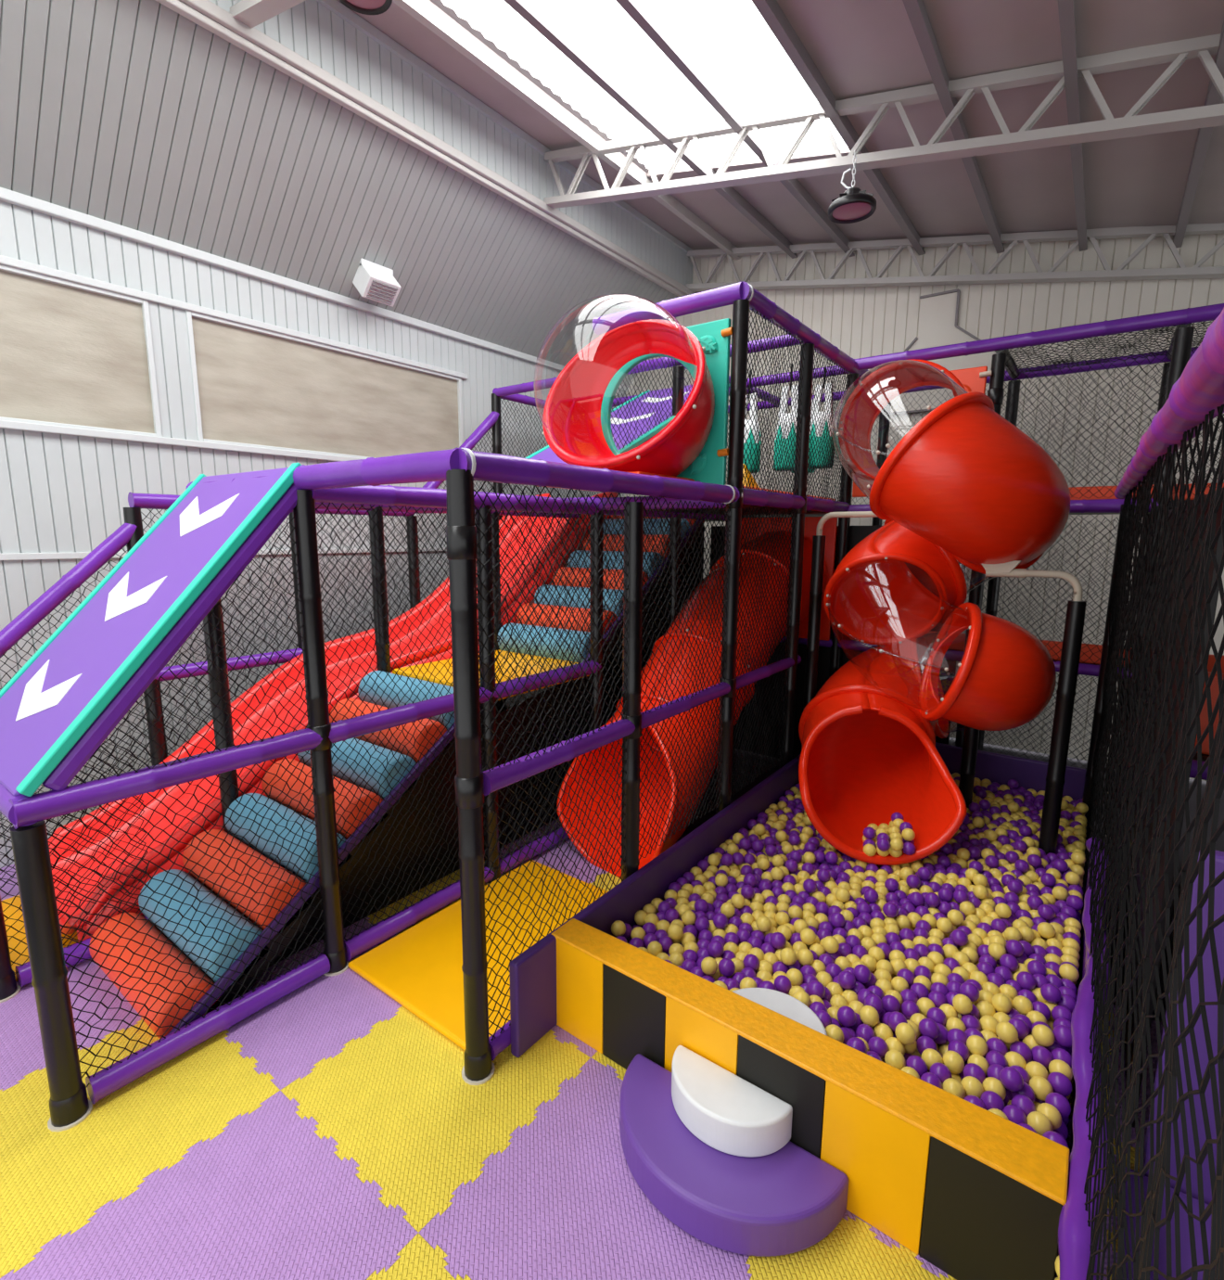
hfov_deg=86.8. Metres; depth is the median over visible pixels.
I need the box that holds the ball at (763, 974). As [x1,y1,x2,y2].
[756,969,772,981]
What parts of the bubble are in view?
panel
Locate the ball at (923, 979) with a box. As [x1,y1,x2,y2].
[913,974,932,992]
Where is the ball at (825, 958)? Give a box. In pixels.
[818,953,834,967]
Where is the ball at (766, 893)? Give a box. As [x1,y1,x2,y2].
[761,889,774,899]
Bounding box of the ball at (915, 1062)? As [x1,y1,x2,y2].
[906,1055,927,1077]
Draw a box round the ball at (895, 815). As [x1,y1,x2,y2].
[891,812,904,821]
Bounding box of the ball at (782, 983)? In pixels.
[773,974,792,994]
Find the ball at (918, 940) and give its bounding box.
[912,935,929,947]
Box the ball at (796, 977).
[785,968,803,985]
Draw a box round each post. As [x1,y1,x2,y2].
[0,896,20,1003]
[9,820,92,1131]
[122,507,167,765]
[203,598,239,835]
[288,512,302,648]
[293,489,349,976]
[368,506,390,673]
[406,515,421,608]
[446,469,495,1085]
[474,504,502,884]
[491,393,507,709]
[491,512,503,713]
[589,510,603,730]
[620,501,643,879]
[667,365,684,627]
[716,299,749,814]
[780,343,814,767]
[829,373,858,678]
[871,400,891,525]
[955,352,1006,747]
[977,380,1021,750]
[1082,504,1132,841]
[1105,326,1194,838]
[1107,361,1170,793]
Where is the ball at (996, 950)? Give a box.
[988,942,1006,959]
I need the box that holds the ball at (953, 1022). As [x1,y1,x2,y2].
[946,1016,966,1032]
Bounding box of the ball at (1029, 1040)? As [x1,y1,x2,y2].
[1023,1035,1045,1049]
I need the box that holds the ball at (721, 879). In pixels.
[715,872,728,886]
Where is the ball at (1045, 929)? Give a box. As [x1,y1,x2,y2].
[1037,921,1055,938]
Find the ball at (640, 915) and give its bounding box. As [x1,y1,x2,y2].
[634,909,647,925]
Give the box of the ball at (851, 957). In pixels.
[845,953,860,965]
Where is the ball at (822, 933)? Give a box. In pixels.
[817,928,831,940]
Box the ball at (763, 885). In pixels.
[758,880,771,893]
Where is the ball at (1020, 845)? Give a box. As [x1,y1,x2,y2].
[1013,840,1027,852]
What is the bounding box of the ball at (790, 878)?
[782,874,796,884]
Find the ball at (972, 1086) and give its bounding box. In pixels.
[960,1075,984,1098]
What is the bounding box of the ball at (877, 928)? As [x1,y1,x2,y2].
[871,925,887,935]
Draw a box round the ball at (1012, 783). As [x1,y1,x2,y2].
[1008,779,1019,788]
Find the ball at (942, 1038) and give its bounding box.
[933,1023,948,1044]
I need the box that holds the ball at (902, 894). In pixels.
[895,890,907,900]
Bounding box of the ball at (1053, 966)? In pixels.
[1044,960,1062,978]
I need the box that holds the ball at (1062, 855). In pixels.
[1057,851,1070,860]
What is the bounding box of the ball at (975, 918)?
[965,914,981,925]
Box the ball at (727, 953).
[720,949,735,959]
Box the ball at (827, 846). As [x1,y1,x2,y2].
[825,841,836,851]
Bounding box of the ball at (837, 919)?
[830,911,845,927]
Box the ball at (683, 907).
[677,903,691,918]
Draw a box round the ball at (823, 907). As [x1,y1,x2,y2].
[815,901,829,915]
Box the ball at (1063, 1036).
[1052,1024,1072,1047]
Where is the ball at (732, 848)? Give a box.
[727,843,739,855]
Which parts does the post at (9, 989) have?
plate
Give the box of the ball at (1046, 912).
[1037,904,1055,920]
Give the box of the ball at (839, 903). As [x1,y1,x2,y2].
[831,900,845,910]
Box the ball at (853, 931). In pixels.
[847,928,863,940]
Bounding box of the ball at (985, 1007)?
[975,1000,996,1018]
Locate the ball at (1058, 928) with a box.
[1049,921,1064,934]
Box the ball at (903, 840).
[902,838,914,844]
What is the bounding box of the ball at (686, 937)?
[680,932,696,946]
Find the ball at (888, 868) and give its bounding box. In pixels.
[880,865,893,874]
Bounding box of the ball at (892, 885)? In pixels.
[884,878,899,892]
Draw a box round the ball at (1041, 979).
[1033,973,1049,987]
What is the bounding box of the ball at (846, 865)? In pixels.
[839,860,852,870]
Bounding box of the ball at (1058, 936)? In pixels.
[1047,931,1064,942]
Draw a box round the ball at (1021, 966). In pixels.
[1012,962,1028,973]
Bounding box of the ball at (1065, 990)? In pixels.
[1058,985,1077,1002]
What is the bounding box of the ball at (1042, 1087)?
[1028,1075,1053,1100]
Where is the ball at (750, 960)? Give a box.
[742,953,759,971]
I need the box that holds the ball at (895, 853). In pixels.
[889,846,902,857]
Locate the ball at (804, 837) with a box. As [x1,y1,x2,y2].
[799,832,810,844]
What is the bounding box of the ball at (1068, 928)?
[1063,924,1081,938]
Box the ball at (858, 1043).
[846,1036,867,1053]
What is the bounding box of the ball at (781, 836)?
[775,830,787,842]
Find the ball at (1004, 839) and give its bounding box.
[997,834,1011,845]
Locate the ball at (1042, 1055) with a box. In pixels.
[1031,1045,1053,1068]
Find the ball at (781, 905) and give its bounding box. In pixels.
[776,901,789,912]
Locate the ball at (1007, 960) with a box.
[999,953,1018,972]
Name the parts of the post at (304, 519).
plate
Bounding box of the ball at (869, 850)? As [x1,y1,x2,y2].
[863,843,876,856]
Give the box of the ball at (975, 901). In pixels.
[968,896,982,908]
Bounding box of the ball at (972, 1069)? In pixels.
[963,1062,985,1083]
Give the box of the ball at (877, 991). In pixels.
[868,985,884,999]
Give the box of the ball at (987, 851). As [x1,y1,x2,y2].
[981,847,995,858]
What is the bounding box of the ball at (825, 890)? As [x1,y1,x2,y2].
[818,886,831,897]
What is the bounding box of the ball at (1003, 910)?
[995,902,1011,918]
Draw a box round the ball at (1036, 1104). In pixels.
[1034,1100,1040,1110]
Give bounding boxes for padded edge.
[1058,837,1111,1279]
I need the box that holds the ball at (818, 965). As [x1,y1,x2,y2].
[809,960,826,973]
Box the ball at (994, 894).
[991,891,1004,898]
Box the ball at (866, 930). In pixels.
[857,924,873,937]
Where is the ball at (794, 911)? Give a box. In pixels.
[788,905,803,919]
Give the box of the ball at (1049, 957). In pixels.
[1044,953,1062,964]
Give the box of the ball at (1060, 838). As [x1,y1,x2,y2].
[1056,833,1062,844]
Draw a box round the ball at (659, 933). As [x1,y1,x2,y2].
[654,929,668,940]
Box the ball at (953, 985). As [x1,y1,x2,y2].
[946,980,961,994]
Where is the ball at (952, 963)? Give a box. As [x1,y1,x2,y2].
[943,957,960,972]
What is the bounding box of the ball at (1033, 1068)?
[1025,1061,1049,1079]
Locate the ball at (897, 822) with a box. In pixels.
[892,818,904,828]
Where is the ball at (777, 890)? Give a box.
[771,885,784,897]
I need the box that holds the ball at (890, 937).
[884,932,901,945]
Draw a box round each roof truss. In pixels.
[230,0,305,27]
[543,33,1223,208]
[685,222,1223,291]
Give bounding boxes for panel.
[0,462,301,796]
[268,525,704,967]
[525,383,730,463]
[890,292,996,412]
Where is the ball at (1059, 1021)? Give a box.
[1052,1018,1071,1028]
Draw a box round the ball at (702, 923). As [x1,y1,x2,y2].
[694,916,709,932]
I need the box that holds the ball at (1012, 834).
[1008,830,1019,840]
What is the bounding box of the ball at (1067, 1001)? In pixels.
[1056,993,1075,1012]
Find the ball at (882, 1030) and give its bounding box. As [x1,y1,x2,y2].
[873,1023,893,1041]
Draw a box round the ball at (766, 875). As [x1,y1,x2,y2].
[761,870,774,883]
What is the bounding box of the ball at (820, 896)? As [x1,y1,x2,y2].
[812,891,826,902]
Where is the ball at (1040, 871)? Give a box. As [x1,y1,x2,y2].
[1035,868,1047,876]
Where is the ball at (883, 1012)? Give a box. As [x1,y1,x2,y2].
[878,1008,885,1023]
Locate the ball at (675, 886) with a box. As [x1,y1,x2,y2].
[668,882,681,893]
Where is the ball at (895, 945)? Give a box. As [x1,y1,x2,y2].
[889,940,906,952]
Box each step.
[619,1053,848,1256]
[671,1045,793,1157]
[732,987,827,1036]
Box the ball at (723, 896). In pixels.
[716,892,729,902]
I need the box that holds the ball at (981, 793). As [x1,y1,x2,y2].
[975,788,986,798]
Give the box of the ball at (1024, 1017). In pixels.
[1013,1013,1032,1034]
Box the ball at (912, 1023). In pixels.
[907,1019,920,1039]
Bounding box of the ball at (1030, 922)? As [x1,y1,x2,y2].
[1018,916,1034,928]
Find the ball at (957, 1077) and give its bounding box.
[950,1072,962,1082]
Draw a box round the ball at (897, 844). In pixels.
[890,837,903,850]
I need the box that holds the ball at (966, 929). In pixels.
[957,925,972,935]
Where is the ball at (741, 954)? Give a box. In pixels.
[735,950,748,960]
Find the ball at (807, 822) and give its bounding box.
[803,815,812,825]
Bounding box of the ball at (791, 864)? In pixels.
[784,858,798,872]
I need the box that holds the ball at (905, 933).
[899,928,915,941]
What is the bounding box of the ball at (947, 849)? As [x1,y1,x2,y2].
[940,842,953,855]
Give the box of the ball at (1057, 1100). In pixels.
[1045,1092,1071,1118]
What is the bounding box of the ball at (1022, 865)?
[1014,859,1029,872]
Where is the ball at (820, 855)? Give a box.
[813,849,825,862]
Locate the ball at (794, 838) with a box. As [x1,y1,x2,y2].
[788,833,800,845]
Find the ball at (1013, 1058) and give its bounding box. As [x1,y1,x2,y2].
[1004,1050,1026,1069]
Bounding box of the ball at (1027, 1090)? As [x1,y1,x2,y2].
[1011,1081,1035,1102]
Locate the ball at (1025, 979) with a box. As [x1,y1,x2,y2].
[1016,971,1036,990]
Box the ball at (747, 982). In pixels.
[740,976,757,988]
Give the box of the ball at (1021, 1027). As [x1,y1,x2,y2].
[1008,1017,1029,1039]
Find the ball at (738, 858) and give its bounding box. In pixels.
[732,852,743,865]
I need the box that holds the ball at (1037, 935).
[1029,928,1041,943]
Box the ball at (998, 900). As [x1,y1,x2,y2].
[993,896,1007,905]
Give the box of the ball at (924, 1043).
[916,1036,937,1055]
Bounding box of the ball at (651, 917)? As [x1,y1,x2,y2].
[644,912,659,926]
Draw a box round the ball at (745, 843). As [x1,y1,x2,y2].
[739,837,751,849]
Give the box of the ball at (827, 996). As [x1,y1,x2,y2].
[822,986,831,1002]
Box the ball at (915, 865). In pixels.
[910,861,923,873]
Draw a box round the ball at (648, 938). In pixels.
[643,933,658,948]
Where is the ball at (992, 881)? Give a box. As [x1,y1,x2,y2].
[987,877,1000,887]
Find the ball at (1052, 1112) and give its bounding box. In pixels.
[1036,1102,1062,1129]
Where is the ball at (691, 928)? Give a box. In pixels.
[682,924,697,937]
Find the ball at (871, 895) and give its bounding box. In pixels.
[863,888,878,903]
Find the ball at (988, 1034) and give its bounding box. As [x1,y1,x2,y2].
[980,1029,998,1042]
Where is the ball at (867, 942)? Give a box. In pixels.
[860,936,876,951]
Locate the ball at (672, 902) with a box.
[665,897,678,908]
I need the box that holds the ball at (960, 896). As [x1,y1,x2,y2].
[953,889,969,903]
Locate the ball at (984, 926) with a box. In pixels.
[976,921,993,934]
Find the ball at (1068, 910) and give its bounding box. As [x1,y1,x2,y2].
[1061,906,1077,919]
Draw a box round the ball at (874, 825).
[867,823,879,830]
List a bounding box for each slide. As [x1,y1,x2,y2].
[47,491,618,942]
[556,516,837,877]
[798,358,1070,865]
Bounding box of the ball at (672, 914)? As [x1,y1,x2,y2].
[665,908,679,923]
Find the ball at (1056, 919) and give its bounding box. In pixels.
[1048,917,1064,927]
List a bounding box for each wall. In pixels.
[0,0,678,385]
[0,200,626,868]
[208,0,693,285]
[509,754,800,1057]
[551,918,1069,1279]
[625,233,1223,780]
[935,742,1087,800]
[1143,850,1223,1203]
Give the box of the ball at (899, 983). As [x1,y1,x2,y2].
[891,976,908,993]
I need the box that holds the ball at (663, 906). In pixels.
[657,900,671,912]
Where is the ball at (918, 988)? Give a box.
[910,982,929,999]
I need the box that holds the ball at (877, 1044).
[868,1036,888,1059]
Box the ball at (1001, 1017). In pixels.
[993,1011,1011,1022]
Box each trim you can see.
[0,187,628,391]
[0,255,467,379]
[0,419,366,461]
[0,547,447,560]
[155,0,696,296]
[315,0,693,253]
[878,288,981,415]
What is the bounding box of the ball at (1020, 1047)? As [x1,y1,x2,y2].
[1010,1040,1032,1063]
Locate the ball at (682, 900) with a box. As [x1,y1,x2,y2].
[676,896,689,904]
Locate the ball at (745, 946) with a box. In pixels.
[738,941,753,953]
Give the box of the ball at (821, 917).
[814,912,829,924]
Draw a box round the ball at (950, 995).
[945,991,959,1006]
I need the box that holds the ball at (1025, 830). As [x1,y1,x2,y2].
[1019,824,1032,836]
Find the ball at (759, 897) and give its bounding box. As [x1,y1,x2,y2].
[751,893,765,905]
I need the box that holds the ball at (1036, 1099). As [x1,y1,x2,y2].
[1035,1097,1045,1103]
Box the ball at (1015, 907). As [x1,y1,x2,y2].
[1007,901,1021,915]
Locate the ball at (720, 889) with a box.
[715,885,728,895]
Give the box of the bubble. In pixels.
[533,293,732,485]
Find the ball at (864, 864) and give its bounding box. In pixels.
[855,859,867,870]
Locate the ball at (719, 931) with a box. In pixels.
[712,928,726,938]
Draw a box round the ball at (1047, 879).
[1040,872,1056,886]
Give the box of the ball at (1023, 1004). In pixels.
[1012,995,1033,1015]
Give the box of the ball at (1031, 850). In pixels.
[1026,846,1041,857]
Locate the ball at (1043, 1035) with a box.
[1032,1024,1055,1046]
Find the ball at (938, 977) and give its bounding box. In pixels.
[931,972,948,985]
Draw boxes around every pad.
[1,895,77,981]
[348,859,607,1049]
[392,649,589,700]
[541,471,694,491]
[743,486,835,500]
[849,630,1223,673]
[1068,482,1223,499]
[1118,1166,1212,1279]
[1194,671,1223,755]
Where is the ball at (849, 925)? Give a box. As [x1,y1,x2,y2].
[842,920,855,932]
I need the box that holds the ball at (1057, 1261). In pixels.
[1054,1255,1060,1279]
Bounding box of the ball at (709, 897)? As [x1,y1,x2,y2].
[701,892,715,904]
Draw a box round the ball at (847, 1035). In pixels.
[840,1027,852,1044]
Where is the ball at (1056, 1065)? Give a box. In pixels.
[1049,1059,1073,1080]
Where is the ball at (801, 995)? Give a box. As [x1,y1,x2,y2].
[793,990,811,1007]
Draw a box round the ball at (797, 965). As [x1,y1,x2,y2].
[786,960,801,971]
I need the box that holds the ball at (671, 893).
[664,889,678,900]
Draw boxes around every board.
[643,504,830,517]
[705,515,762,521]
[843,639,1118,666]
[1069,499,1191,514]
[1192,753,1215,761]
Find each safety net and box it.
[0,545,151,886]
[0,735,149,974]
[45,517,326,1087]
[140,508,298,753]
[315,502,486,941]
[316,513,410,641]
[417,427,494,598]
[473,481,631,1040]
[491,510,593,857]
[500,398,565,498]
[565,488,619,498]
[602,514,672,658]
[610,357,729,484]
[634,495,730,860]
[709,525,965,759]
[726,408,779,489]
[730,506,796,796]
[742,308,806,495]
[778,402,879,504]
[806,349,851,501]
[882,522,987,744]
[886,381,1008,458]
[979,512,1142,767]
[983,517,1140,773]
[1001,325,1180,499]
[1008,325,1177,372]
[1017,363,1164,486]
[1084,404,1223,1279]
[1118,487,1223,1127]
[1172,320,1223,495]
[1175,413,1223,482]
[1191,320,1213,348]
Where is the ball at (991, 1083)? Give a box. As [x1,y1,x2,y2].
[982,1076,1006,1100]
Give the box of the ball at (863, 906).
[857,901,871,914]
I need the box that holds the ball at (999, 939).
[988,934,1006,948]
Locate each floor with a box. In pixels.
[675,737,1223,1022]
[937,883,1083,1277]
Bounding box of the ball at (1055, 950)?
[1046,946,1063,957]
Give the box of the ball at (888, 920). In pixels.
[883,917,898,926]
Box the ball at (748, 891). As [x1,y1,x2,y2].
[741,884,755,899]
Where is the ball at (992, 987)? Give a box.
[982,982,1000,995]
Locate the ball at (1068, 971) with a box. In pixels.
[1059,963,1079,982]
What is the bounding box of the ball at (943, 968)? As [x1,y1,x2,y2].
[934,963,951,976]
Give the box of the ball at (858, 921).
[852,916,867,929]
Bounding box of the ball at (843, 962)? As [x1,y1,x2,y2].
[834,956,851,971]
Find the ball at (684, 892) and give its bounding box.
[677,888,691,898]
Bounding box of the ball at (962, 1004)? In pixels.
[952,994,972,1014]
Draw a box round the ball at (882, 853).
[876,846,889,857]
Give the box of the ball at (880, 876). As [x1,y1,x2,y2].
[875,872,888,882]
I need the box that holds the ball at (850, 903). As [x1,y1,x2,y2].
[844,900,857,909]
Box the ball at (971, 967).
[961,961,979,974]
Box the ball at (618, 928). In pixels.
[611,920,626,936]
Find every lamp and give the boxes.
[339,0,392,14]
[828,150,876,223]
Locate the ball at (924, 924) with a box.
[915,920,932,933]
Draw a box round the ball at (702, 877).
[694,873,707,884]
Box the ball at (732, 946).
[723,941,739,954]
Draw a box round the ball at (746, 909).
[740,905,753,914]
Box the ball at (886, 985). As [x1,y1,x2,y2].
[875,978,893,994]
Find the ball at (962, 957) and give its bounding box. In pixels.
[952,951,971,966]
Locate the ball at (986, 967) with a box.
[976,961,995,975]
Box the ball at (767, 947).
[760,942,776,954]
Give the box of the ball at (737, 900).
[730,893,745,908]
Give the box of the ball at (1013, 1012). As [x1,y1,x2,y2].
[1007,1008,1020,1018]
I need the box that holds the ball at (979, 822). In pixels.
[972,816,985,828]
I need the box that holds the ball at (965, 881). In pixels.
[958,877,972,887]
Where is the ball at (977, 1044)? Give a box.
[966,1035,988,1056]
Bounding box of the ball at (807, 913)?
[801,908,815,920]
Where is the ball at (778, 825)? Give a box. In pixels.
[772,821,783,831]
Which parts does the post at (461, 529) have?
plate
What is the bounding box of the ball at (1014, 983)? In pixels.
[1005,979,1023,993]
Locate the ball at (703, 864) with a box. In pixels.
[697,859,709,872]
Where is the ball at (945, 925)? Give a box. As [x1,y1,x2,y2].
[936,917,953,933]
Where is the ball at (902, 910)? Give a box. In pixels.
[896,906,908,917]
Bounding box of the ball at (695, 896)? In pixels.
[688,893,701,902]
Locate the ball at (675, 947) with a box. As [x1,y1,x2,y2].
[668,943,684,955]
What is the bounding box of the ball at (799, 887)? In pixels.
[793,883,806,894]
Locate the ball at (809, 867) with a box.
[802,862,815,875]
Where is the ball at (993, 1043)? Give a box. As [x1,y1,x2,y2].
[986,1037,1008,1055]
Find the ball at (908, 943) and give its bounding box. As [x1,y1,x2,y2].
[900,938,915,948]
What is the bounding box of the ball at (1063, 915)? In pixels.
[1056,911,1071,921]
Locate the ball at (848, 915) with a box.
[840,909,854,921]
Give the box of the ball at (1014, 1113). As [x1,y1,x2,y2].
[1002,1104,1027,1124]
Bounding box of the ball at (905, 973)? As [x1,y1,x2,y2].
[896,968,915,986]
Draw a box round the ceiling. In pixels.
[337,0,1223,250]
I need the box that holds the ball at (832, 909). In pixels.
[828,905,842,915]
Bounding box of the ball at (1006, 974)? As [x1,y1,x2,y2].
[995,965,1012,982]
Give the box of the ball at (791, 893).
[784,889,797,902]
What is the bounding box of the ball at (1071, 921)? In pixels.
[1063,917,1081,931]
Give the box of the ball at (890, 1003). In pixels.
[882,995,900,1012]
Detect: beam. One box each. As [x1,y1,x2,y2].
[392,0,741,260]
[503,0,797,258]
[615,0,855,256]
[751,0,925,255]
[902,0,1004,253]
[1058,0,1087,251]
[1173,21,1223,247]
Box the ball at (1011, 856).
[1005,850,1019,863]
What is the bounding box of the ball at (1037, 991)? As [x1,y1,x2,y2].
[1031,987,1047,1002]
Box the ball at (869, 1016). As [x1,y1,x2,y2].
[859,1005,879,1026]
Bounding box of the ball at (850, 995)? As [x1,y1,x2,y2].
[842,989,857,1003]
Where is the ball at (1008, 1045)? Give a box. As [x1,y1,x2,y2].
[998,1036,1019,1051]
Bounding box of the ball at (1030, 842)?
[1022,836,1035,848]
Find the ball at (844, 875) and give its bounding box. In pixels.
[837,871,850,883]
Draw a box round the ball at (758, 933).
[751,930,765,944]
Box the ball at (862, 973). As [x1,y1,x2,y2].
[853,964,871,983]
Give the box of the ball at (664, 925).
[656,920,670,934]
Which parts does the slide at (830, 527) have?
entry panel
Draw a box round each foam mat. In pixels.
[0,863,19,900]
[0,957,141,1091]
[0,1017,280,1278]
[0,1090,418,1279]
[224,917,402,1089]
[280,1006,590,1232]
[366,1233,471,1279]
[367,861,511,934]
[418,1057,752,1279]
[499,819,607,883]
[550,1024,597,1057]
[589,871,621,891]
[591,1050,627,1080]
[745,1216,956,1279]
[843,1115,1117,1279]
[1068,989,1113,1119]
[1106,1139,1144,1279]
[1107,1004,1164,1149]
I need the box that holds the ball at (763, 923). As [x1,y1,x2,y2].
[756,915,771,932]
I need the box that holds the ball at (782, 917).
[775,910,790,925]
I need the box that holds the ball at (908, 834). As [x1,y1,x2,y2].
[901,828,915,841]
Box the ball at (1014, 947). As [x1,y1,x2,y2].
[1005,939,1023,957]
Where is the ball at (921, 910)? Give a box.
[915,905,930,917]
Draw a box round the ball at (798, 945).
[792,941,807,950]
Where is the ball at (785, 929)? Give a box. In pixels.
[776,924,792,941]
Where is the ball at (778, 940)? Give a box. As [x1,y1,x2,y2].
[770,932,786,948]
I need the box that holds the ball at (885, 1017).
[882,1011,895,1033]
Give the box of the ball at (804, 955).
[796,947,813,965]
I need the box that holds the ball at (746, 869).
[741,864,754,875]
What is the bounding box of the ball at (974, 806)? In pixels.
[969,802,980,812]
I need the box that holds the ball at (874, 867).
[865,863,879,872]
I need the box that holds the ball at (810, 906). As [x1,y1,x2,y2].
[803,902,816,915]
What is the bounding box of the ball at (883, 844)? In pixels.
[876,837,890,851]
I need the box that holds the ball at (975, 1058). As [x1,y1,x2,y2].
[967,1053,989,1075]
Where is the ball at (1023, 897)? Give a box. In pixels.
[1018,893,1030,903]
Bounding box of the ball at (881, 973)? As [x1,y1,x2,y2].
[874,968,892,983]
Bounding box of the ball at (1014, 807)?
[1007,801,1020,812]
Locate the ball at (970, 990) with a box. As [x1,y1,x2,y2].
[960,982,979,1001]
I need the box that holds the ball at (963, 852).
[957,847,970,859]
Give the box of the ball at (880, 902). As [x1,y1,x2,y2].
[874,898,886,910]
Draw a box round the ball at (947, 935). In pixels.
[944,924,957,937]
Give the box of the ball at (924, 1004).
[916,997,935,1016]
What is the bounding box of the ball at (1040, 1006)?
[1032,1000,1050,1020]
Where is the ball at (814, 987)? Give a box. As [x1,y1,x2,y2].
[806,980,825,998]
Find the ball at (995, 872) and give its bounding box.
[988,868,1002,877]
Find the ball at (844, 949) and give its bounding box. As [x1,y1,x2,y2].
[837,942,852,957]
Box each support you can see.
[801,511,877,749]
[959,726,979,808]
[981,560,1087,855]
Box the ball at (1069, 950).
[1061,946,1079,960]
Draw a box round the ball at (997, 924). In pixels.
[991,918,1008,933]
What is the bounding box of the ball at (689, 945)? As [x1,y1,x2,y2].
[683,941,699,952]
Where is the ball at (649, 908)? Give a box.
[642,903,656,914]
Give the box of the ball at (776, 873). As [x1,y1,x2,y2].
[770,867,783,880]
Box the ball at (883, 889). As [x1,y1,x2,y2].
[874,885,888,895]
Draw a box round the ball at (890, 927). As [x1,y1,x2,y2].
[884,922,900,935]
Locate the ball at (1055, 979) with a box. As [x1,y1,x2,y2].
[1045,973,1063,987]
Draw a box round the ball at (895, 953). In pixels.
[889,949,906,960]
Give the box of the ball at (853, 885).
[849,882,861,892]
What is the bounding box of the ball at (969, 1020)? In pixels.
[960,1013,981,1031]
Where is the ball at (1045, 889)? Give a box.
[1039,886,1052,895]
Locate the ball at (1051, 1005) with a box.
[1044,1001,1058,1021]
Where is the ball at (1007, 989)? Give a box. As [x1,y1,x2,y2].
[998,984,1018,999]
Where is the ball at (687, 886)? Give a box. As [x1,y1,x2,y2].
[681,883,693,894]
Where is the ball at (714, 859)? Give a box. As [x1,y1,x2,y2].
[707,853,720,866]
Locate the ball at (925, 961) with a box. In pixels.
[918,956,934,972]
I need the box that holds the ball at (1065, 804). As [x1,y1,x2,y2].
[1061,799,1068,809]
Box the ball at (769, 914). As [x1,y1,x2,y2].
[764,909,776,919]
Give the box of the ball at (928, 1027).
[919,1018,939,1039]
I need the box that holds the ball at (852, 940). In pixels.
[845,934,861,948]
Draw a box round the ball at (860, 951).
[852,945,868,959]
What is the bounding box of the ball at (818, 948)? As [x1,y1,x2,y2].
[809,942,825,957]
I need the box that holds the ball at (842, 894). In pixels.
[835,887,850,902]
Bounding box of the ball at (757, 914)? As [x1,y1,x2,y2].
[752,909,765,921]
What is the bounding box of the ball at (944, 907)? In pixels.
[937,901,953,916]
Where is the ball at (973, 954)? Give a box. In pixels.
[960,947,978,963]
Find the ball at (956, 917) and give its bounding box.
[947,908,963,925]
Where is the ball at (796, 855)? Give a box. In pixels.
[789,850,802,862]
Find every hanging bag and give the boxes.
[743,370,761,473]
[773,363,798,471]
[792,399,815,473]
[807,368,835,469]
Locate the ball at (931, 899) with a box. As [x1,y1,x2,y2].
[924,892,940,907]
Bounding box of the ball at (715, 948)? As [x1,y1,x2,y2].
[707,940,724,958]
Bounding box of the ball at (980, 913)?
[973,908,986,919]
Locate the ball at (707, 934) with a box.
[698,929,713,941]
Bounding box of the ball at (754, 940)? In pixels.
[747,935,762,948]
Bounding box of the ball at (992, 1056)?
[985,1050,1008,1067]
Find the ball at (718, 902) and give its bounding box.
[712,898,724,908]
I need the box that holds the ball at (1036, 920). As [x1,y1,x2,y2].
[1032,916,1047,924]
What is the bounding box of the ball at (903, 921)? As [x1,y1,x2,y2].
[896,914,910,929]
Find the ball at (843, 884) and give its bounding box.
[837,881,851,891]
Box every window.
[0,264,162,436]
[185,310,463,458]
[429,0,847,172]
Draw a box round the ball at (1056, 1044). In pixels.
[1045,1039,1065,1051]
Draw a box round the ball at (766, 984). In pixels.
[758,980,776,990]
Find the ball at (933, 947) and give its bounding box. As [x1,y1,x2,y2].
[927,943,944,957]
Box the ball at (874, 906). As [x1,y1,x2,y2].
[869,903,881,912]
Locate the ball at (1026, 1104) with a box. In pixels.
[1011,1094,1036,1117]
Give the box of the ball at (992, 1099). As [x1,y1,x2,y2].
[980,1090,1004,1111]
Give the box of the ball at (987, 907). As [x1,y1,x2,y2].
[979,902,995,914]
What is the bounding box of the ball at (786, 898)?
[777,894,791,905]
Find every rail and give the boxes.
[0,523,136,657]
[0,782,36,826]
[8,660,601,829]
[14,916,148,987]
[85,953,330,1104]
[128,492,413,516]
[153,648,302,681]
[185,475,267,489]
[293,448,463,490]
[309,485,726,520]
[315,502,580,518]
[344,827,568,961]
[412,496,726,513]
[422,411,499,488]
[454,448,739,503]
[481,718,635,795]
[488,1019,511,1061]
[492,334,804,396]
[496,387,546,409]
[569,497,599,499]
[592,281,742,334]
[612,365,849,407]
[640,681,730,729]
[681,364,780,406]
[728,390,845,412]
[735,486,849,512]
[735,654,801,689]
[741,281,872,381]
[780,636,1132,678]
[847,498,1158,513]
[854,308,1188,370]
[903,346,1198,393]
[995,349,1020,378]
[1114,445,1164,499]
[1139,307,1223,459]
[1166,323,1191,359]
[1185,303,1223,324]
[1190,759,1223,780]
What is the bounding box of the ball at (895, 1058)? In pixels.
[884,1049,906,1069]
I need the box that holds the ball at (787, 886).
[781,882,794,893]

